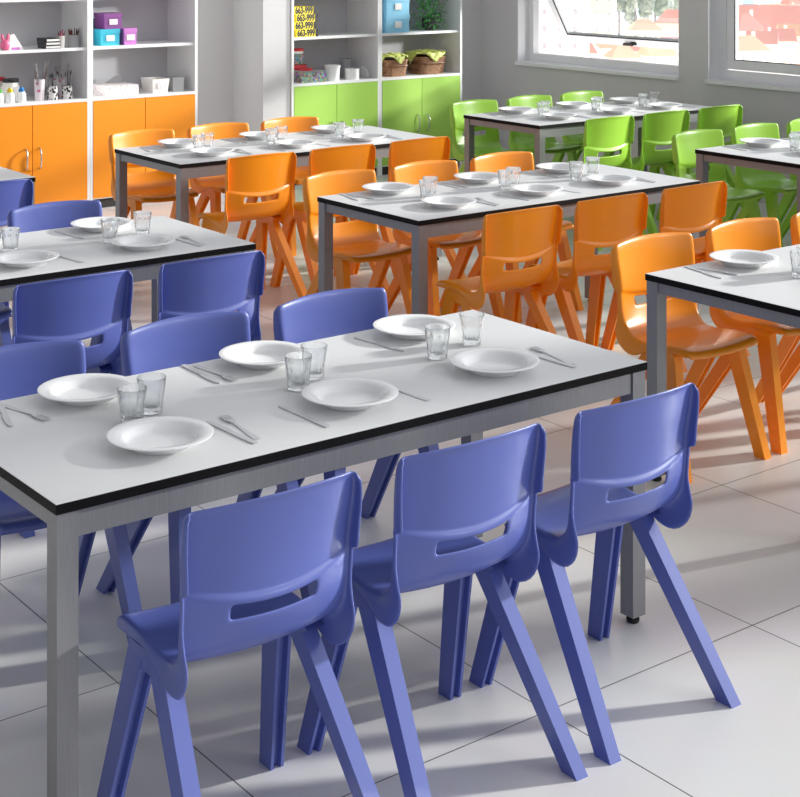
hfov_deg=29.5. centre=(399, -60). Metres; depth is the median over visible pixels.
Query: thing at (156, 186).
chair
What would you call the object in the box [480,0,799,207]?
wall
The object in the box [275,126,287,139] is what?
drinking glass
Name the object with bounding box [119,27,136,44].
storage box
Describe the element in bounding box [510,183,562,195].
dinner plate
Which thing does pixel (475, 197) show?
fork
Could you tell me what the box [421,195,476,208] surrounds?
dinner plate
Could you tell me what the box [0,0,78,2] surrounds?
shelf
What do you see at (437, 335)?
drinking glass
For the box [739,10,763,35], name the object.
house
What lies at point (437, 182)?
table knife
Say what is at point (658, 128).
chair
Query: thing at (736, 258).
dinner plate
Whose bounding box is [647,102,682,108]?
dinner plate
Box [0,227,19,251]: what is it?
drinking glass
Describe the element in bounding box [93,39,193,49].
shelf
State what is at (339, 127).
drinking glass
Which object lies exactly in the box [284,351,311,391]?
drinking glass
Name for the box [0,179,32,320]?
chair
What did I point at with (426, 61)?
wicker basket
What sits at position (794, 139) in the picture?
drinking glass
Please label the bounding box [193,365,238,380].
fork
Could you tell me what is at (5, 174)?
dining table
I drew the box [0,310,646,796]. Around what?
dining table
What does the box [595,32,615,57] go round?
house
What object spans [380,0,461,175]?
storage cabinet
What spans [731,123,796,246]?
chair
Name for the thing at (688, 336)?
chair
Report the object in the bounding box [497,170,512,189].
drinking glass
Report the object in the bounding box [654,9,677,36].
house
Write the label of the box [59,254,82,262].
fork
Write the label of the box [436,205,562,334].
chair
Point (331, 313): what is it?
chair
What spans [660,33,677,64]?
house
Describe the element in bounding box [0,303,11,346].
chair
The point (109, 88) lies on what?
box
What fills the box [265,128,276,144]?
drinking glass
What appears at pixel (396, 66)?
wicker basket
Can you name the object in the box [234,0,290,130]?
wall pillar
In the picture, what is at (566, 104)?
dinner plate
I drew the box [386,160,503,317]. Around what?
chair
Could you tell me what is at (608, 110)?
dinner plate
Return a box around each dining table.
[0,167,35,204]
[0,216,255,322]
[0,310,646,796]
[114,126,441,259]
[317,163,699,314]
[464,99,711,171]
[645,244,799,481]
[695,138,799,261]
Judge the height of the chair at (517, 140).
0.802 m
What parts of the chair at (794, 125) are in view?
leg, seat, backrest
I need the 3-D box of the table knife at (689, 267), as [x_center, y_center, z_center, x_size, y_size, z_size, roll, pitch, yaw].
[1.095,1.200,5.492,0.017,0.003,0.216,0,0,-24]
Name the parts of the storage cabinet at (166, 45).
panel, door, panel, door, panel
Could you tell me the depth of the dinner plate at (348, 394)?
3.98 m
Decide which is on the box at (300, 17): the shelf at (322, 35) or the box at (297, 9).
the box at (297, 9)
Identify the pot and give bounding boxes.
[345,68,359,79]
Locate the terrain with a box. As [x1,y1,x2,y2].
[616,0,790,74]
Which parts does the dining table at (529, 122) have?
leg, rail, leg, rail, leg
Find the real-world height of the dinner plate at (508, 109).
0.031 m
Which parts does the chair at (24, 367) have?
seat, backrest, leg, leg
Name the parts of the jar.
lid, jar glass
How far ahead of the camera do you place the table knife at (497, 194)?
7.08 m
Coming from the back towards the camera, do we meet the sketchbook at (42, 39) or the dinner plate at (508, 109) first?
the sketchbook at (42, 39)
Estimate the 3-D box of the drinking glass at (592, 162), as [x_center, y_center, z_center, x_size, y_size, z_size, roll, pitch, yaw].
[0.985,1.156,7.773,0.075,0.090,0.075,0,0,22]
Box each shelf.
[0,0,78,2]
[0,45,85,53]
[0,95,86,107]
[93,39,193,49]
[93,88,194,100]
[294,31,375,39]
[294,76,377,86]
[382,28,458,35]
[382,71,459,80]
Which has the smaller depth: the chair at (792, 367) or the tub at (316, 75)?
the chair at (792, 367)
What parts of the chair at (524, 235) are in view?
leg, leg, seat, leg, backrest, leg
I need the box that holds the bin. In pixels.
[141,77,169,92]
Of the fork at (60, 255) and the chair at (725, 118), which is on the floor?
the chair at (725, 118)
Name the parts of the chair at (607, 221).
leg, seat, leg, leg, backrest, leg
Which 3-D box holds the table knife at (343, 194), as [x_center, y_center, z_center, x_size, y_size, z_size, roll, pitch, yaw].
[-0.238,1.200,7.106,0.017,0.003,0.216,0,0,-24]
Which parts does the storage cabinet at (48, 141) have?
door, panel, door handle, door, panel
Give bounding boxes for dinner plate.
[0,249,58,267]
[37,373,134,406]
[70,216,131,232]
[106,416,213,455]
[110,234,174,250]
[157,138,192,147]
[188,146,233,156]
[219,340,300,369]
[239,131,265,139]
[274,139,316,147]
[301,377,398,411]
[311,125,350,132]
[344,133,385,141]
[362,182,414,194]
[373,314,454,339]
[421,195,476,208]
[449,347,539,377]
[454,172,497,183]
[498,106,533,113]
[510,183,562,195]
[536,162,583,173]
[540,112,576,119]
[556,101,590,107]
[585,173,635,185]
[598,107,633,113]
[609,97,637,103]
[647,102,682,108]
[709,249,778,268]
[739,137,782,146]
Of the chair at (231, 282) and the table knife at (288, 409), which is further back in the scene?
the chair at (231, 282)
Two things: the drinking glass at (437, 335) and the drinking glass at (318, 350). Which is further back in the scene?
the drinking glass at (437, 335)
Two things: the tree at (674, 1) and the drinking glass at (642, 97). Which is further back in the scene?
the tree at (674, 1)
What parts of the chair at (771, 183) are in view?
leg, backrest, seat, leg, leg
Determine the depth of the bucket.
12.32 m
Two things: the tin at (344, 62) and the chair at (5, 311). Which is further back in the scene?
the tin at (344, 62)
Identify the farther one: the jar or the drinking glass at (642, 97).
the jar
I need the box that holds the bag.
[8,34,22,49]
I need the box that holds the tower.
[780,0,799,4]
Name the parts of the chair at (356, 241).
leg, backrest, leg, seat, leg, leg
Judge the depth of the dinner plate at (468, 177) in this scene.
7.62 m
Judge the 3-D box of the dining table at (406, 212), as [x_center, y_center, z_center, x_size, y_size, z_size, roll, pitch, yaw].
[0.556,1.573,7.358,1.787,0.742,0.770,0,0,-37]
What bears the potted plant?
on the storage cabinet at (413, 103)
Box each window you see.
[515,0,678,79]
[705,0,799,91]
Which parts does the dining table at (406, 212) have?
leg, rail, leg, rail, leg, leg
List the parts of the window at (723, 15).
sill, sash frame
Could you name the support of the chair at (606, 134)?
on the floor
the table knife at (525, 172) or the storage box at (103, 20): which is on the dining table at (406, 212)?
the table knife at (525, 172)
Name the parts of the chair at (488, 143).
leg, backrest, seat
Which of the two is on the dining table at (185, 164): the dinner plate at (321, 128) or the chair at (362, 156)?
the dinner plate at (321, 128)
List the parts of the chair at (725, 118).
leg, leg, backrest, leg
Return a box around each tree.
[616,0,636,34]
[622,0,654,24]
[637,0,674,21]
[673,0,677,8]
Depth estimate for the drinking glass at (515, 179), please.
7.39 m
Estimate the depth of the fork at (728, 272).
5.49 m
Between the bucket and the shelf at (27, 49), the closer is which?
the shelf at (27, 49)
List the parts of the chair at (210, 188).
leg, seat, leg, backrest, leg, leg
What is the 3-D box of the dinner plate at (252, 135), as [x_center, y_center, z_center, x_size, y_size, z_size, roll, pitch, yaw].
[-0.850,1.186,9.206,0.252,0.031,0.252,0,0,-37]
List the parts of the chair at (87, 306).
leg, backrest, seat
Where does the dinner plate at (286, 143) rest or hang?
on the dining table at (185, 164)
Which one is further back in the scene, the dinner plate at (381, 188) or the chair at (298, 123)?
the chair at (298, 123)
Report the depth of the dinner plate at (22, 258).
5.69 m
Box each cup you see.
[34,79,44,100]
[44,70,57,99]
[49,78,66,97]
[58,29,64,47]
[58,70,71,98]
[68,34,78,46]
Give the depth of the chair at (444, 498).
3.52 m
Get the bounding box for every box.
[93,28,119,45]
[93,76,138,96]
[94,12,122,28]
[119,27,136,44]
[294,6,315,14]
[294,14,317,21]
[294,21,315,29]
[294,29,317,36]
[294,64,306,69]
[382,0,409,14]
[382,14,409,32]
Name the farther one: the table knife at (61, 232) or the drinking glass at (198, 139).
the drinking glass at (198, 139)
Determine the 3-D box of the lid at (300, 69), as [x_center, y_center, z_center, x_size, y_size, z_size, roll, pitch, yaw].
[-0.754,1.036,12.203,0.112,0.018,0.112,0,0,-37]
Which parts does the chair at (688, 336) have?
leg, backrest, leg, seat, leg, leg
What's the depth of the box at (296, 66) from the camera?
12.24 m
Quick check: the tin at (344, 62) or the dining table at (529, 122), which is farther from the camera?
the tin at (344, 62)
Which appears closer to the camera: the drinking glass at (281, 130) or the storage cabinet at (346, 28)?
the drinking glass at (281, 130)
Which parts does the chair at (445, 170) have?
leg, backrest, leg, seat, leg, leg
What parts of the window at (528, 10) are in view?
sill, sash frame, handle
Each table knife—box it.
[0,401,12,426]
[55,230,83,238]
[175,238,202,245]
[181,364,220,383]
[205,421,257,443]
[278,405,329,427]
[339,193,358,200]
[354,336,403,351]
[437,182,458,187]
[476,201,497,205]
[497,194,529,200]
[525,172,556,176]
[532,353,575,367]
[685,266,721,278]
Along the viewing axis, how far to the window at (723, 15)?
11.64 m
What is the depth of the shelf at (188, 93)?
11.31 m
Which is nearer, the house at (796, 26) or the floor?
the floor
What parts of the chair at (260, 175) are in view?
seat, backrest, leg, leg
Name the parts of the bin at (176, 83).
lid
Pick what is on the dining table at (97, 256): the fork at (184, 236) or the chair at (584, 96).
the fork at (184, 236)
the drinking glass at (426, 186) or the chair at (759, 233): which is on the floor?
the chair at (759, 233)
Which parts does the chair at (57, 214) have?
backrest, leg, leg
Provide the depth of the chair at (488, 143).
10.82 m
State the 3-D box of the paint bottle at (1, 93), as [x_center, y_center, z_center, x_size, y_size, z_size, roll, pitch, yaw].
[-2.798,1.088,10.609,0.064,0.106,0.064,0,0,-37]
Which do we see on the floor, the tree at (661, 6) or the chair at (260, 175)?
the chair at (260, 175)
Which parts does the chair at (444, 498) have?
leg, leg, seat, leg, backrest, leg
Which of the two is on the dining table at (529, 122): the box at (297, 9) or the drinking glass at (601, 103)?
the drinking glass at (601, 103)
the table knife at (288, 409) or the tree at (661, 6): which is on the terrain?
the tree at (661, 6)
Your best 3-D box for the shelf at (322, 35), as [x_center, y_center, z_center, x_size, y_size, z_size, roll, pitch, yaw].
[-0.649,0.783,12.463,0.826,0.021,0.412,0,0,-37]
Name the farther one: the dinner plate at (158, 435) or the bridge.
the bridge
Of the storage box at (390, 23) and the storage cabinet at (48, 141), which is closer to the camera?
the storage cabinet at (48, 141)
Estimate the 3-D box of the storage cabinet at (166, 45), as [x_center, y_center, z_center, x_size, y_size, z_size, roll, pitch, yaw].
[-2.005,0.954,11.394,0.884,1.980,0.487,0,0,-37]
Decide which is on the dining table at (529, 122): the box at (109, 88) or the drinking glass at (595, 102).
the drinking glass at (595, 102)
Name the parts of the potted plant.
pot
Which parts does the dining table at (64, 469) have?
rail, leg, rail, leg, leg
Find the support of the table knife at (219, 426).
on the dining table at (64, 469)
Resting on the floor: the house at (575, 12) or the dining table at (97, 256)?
the dining table at (97, 256)
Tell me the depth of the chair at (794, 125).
9.64 m
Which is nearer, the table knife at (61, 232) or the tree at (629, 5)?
the table knife at (61, 232)
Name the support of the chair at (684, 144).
on the floor
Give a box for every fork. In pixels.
[4,403,50,419]
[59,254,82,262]
[181,235,204,244]
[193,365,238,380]
[219,414,259,438]
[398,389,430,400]
[475,197,499,204]
[530,346,574,364]
[693,267,739,274]
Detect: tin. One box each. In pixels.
[68,28,78,46]
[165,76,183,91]
[338,58,351,77]
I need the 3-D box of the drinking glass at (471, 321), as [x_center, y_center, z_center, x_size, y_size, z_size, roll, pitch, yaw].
[0.213,1.156,4.519,0.075,0.090,0.075,0,0,-18]
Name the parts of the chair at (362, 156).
leg, seat, leg, leg, backrest, leg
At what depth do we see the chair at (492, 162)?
8.05 m
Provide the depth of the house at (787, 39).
494.03 m
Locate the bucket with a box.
[324,64,340,80]
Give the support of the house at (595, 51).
on the terrain
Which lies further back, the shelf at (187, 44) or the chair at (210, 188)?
the shelf at (187, 44)
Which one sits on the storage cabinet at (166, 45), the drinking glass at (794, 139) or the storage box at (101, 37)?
the storage box at (101, 37)
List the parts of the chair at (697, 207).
leg, leg, backrest, seat, leg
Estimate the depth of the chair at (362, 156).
8.38 m
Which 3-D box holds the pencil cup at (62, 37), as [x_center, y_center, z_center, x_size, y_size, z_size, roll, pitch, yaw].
[-2.439,0.705,10.948,0.062,0.136,0.050,0,0,-37]
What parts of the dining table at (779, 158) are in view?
leg, rail, leg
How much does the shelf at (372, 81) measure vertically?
0.021 m
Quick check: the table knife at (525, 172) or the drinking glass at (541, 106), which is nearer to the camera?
the table knife at (525, 172)
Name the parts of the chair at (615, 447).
leg, leg, leg, seat, backrest, leg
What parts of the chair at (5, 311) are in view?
seat, leg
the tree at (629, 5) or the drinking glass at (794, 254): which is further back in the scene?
the tree at (629, 5)
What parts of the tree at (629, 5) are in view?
crown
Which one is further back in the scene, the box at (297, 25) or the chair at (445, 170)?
the box at (297, 25)
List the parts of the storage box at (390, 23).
lid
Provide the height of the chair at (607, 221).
0.814 m
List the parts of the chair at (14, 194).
leg, backrest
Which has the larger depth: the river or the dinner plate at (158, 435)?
the river
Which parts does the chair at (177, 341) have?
leg, leg, backrest, leg, leg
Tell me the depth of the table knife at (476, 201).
6.92 m
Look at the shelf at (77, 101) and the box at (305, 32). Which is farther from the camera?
the box at (305, 32)
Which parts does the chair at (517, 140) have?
backrest, seat, leg, leg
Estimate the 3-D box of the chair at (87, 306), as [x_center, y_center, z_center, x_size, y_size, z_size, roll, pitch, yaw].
[-1.186,1.543,5.286,0.470,0.802,0.517,0,0,-37]
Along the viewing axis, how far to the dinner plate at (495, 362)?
4.28 m
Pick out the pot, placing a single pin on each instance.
(350, 73)
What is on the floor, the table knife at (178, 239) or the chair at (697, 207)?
the chair at (697, 207)
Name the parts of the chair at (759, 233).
leg, backrest, seat, leg, leg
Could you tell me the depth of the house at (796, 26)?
507.35 m
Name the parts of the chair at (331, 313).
leg, backrest, leg, leg, leg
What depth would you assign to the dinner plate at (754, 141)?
8.93 m
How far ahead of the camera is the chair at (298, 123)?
9.77 m
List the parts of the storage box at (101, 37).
lid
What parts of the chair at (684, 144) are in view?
backrest, leg, seat, leg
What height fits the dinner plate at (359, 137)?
0.031 m
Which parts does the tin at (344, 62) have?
lid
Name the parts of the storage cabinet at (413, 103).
panel, door, panel, door, panel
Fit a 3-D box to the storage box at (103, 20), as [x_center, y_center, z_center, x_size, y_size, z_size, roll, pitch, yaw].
[-2.156,0.595,11.237,0.148,0.115,0.176,0,0,-37]
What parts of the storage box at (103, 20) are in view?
lid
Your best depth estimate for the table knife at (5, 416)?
3.83 m
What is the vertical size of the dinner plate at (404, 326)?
0.031 m
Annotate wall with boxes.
[198,0,479,135]
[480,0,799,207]
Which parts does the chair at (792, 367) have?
leg, backrest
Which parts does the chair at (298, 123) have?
leg, backrest, leg, seat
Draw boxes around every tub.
[1,78,19,101]
[294,69,326,82]
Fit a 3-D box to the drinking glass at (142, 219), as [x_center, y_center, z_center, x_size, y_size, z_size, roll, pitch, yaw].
[-1.052,1.156,6.209,0.075,0.090,0.075,0,0,-13]
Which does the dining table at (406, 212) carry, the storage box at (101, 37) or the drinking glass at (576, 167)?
the drinking glass at (576, 167)
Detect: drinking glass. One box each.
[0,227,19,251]
[100,217,119,242]
[116,383,146,422]
[133,210,151,233]
[136,373,165,414]
[192,134,204,147]
[201,132,213,146]
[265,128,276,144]
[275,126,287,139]
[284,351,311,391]
[300,342,327,380]
[334,122,345,137]
[352,119,363,132]
[418,179,434,198]
[422,176,437,195]
[424,323,450,359]
[459,311,483,345]
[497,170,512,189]
[506,167,520,185]
[537,102,547,116]
[540,101,550,111]
[569,161,583,180]
[585,156,599,174]
[591,98,600,111]
[593,96,602,107]
[638,93,647,106]
[649,91,658,102]
[789,134,799,150]
[790,250,799,277]
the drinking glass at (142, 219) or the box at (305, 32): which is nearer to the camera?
the drinking glass at (142, 219)
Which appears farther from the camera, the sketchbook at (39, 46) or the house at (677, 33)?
the house at (677, 33)
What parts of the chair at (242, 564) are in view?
leg, leg, seat, backrest, leg, leg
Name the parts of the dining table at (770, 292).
leg, rail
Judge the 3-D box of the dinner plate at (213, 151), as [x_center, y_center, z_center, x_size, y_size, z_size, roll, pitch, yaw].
[-1.056,1.186,8.500,0.252,0.031,0.252,0,0,-37]
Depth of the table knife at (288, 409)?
3.83 m
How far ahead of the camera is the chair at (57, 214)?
6.62 m
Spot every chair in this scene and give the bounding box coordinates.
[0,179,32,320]
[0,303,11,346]
[0,340,141,640]
[7,200,131,345]
[12,270,132,538]
[96,312,315,603]
[97,471,379,796]
[108,129,199,226]
[158,250,264,340]
[187,122,277,257]
[197,152,306,311]
[249,116,348,255]
[270,144,388,291]
[273,288,438,518]
[297,423,587,796]
[302,169,411,313]
[350,136,465,278]
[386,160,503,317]
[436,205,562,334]
[450,99,525,172]
[459,151,583,322]
[469,383,740,765]
[506,95,581,161]
[525,192,647,346]
[560,90,632,162]
[583,115,646,250]
[600,181,750,372]
[610,232,770,483]
[631,110,689,233]
[656,105,744,219]
[672,129,765,222]
[698,217,799,454]
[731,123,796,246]
[780,212,799,392]
[781,118,799,238]
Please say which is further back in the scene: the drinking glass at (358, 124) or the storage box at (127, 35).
the storage box at (127, 35)
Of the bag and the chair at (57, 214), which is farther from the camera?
the bag
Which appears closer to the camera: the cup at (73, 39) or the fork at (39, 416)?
the fork at (39, 416)
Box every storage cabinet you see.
[0,0,89,204]
[90,0,197,207]
[291,0,379,184]
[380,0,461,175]
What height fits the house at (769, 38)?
14.100 m
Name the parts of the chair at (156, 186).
leg, leg, backrest, seat, leg, leg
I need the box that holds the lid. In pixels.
[360,66,368,77]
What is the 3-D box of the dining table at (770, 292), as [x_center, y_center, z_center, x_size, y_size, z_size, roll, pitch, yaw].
[1.836,1.573,5.723,1.809,0.742,0.770,0,0,-37]
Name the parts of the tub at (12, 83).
lid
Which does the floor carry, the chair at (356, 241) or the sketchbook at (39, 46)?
the chair at (356, 241)
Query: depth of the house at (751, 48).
467.05 m
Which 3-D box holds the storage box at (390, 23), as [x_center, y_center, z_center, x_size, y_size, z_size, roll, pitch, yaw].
[-0.077,0.698,12.764,0.243,0.150,0.210,0,0,-37]
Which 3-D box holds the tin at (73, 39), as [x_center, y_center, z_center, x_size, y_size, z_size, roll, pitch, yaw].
[-2.365,0.703,11.005,0.080,0.140,0.083,0,0,-37]
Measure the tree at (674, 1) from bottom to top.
25.276 m
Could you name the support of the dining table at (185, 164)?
on the floor
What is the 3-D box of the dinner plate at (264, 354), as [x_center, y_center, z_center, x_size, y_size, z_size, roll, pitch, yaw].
[-0.388,1.186,4.322,0.252,0.031,0.252,0,0,-37]
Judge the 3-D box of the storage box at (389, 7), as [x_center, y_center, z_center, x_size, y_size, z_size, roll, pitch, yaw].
[-0.077,0.547,12.764,0.243,0.150,0.210,0,0,-37]
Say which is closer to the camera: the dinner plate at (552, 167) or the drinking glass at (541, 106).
the dinner plate at (552, 167)
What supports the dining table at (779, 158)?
on the floor
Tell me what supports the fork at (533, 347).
on the dining table at (64, 469)
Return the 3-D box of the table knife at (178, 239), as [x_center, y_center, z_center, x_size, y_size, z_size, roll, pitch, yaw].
[-0.849,1.200,6.048,0.017,0.003,0.216,0,0,-40]
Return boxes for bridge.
[742,0,781,3]
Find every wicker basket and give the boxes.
[382,52,407,76]
[405,49,445,74]
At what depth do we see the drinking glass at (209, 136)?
8.72 m
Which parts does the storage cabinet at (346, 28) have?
panel, door, panel, door, panel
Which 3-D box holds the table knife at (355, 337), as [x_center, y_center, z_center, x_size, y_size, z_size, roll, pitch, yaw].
[-0.063,1.200,4.517,0.019,0.003,0.216,0,0,-43]
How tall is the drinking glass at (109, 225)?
0.090 m
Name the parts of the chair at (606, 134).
backrest, seat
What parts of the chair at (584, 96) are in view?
leg, backrest, seat, leg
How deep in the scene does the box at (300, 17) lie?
12.13 m
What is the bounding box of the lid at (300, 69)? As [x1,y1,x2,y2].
[299,68,312,70]
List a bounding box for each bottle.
[0,88,3,103]
[5,88,14,102]
[17,87,25,102]
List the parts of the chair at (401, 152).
leg, leg, backrest, leg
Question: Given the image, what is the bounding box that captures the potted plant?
[409,0,448,29]
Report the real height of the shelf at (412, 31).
0.021 m
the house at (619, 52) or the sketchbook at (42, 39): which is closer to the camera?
the sketchbook at (42, 39)
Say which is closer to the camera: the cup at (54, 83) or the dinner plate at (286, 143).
the dinner plate at (286, 143)
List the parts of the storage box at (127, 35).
lid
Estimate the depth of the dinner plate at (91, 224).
6.34 m
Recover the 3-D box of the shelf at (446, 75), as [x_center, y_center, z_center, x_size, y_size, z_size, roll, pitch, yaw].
[0.053,1.151,12.986,0.838,0.021,0.434,0,0,-37]
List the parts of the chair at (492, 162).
leg, backrest, leg, seat, leg, leg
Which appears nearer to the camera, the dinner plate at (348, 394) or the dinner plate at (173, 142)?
the dinner plate at (348, 394)
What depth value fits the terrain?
756.07 m
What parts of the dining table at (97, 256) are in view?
rail, leg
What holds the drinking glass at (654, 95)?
on the dining table at (529, 122)
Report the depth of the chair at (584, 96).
11.44 m
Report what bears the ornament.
on the storage cabinet at (48, 141)
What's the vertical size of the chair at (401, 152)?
0.814 m
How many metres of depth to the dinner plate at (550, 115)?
10.25 m
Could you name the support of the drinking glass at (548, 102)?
on the dining table at (529, 122)
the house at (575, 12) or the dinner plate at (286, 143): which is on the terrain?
the house at (575, 12)
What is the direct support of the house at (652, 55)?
on the terrain
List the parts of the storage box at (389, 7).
lid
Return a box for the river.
[616,7,658,21]
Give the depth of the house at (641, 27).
555.86 m
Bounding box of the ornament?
[0,33,9,49]
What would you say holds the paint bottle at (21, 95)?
on the storage cabinet at (48, 141)
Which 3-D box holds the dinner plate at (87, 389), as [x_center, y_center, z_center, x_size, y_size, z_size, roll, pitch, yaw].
[-0.822,1.186,3.986,0.252,0.031,0.252,0,0,-37]
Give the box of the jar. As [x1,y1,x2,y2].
[294,48,303,63]
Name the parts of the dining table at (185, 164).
leg, rail, leg, rail, leg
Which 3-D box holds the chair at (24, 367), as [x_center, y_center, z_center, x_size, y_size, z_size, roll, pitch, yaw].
[-1.011,1.543,4.159,0.470,0.802,0.517,0,0,-37]
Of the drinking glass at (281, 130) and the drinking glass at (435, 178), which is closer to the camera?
the drinking glass at (435, 178)
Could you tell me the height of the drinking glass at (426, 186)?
0.090 m
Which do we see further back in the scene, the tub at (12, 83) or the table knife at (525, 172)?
the tub at (12, 83)
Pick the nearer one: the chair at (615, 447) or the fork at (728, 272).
the chair at (615, 447)
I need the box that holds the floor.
[0,161,799,796]
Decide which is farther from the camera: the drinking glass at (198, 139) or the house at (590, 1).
the house at (590, 1)
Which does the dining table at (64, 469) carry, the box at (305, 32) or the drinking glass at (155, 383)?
the drinking glass at (155, 383)
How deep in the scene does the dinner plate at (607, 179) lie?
7.55 m
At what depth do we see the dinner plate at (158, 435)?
3.65 m
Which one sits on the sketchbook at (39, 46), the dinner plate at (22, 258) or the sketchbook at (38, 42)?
the sketchbook at (38, 42)
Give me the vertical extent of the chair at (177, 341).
0.802 m
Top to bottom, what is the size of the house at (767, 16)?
19.100 m
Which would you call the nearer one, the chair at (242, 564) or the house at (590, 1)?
the chair at (242, 564)
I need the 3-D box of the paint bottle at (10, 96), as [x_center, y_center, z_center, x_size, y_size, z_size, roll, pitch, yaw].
[-2.734,1.088,10.658,0.064,0.106,0.064,0,0,-37]
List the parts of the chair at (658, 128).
leg, seat, leg, backrest, leg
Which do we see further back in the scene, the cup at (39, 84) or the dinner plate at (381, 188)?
the cup at (39, 84)
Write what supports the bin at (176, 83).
on the storage cabinet at (166, 45)
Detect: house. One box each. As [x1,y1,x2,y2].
[539,0,588,56]
[589,0,591,32]
[589,43,603,57]
[592,0,615,34]
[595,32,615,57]
[603,45,641,61]
[626,16,661,37]
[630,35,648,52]
[637,47,677,64]
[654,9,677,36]
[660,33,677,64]
[731,31,771,72]
[739,2,799,28]
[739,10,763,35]
[746,27,777,62]
[763,25,796,63]
[776,23,799,63]
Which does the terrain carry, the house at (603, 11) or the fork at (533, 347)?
the house at (603, 11)
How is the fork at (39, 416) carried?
on the dining table at (64, 469)
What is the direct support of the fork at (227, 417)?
on the dining table at (64, 469)
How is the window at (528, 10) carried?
in the wall at (501, 80)
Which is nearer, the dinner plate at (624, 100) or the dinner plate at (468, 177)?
the dinner plate at (468, 177)
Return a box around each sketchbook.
[37,37,59,41]
[37,41,60,45]
[38,45,60,48]
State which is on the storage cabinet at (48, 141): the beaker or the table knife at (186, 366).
the beaker
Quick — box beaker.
[49,63,68,97]
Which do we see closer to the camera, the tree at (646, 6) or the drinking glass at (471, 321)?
the drinking glass at (471, 321)
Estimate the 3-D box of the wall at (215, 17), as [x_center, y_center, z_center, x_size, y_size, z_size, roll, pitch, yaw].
[-3.995,0.219,10.268,12.124,3.450,0.120,0,0,-37]
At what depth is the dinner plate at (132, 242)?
5.99 m

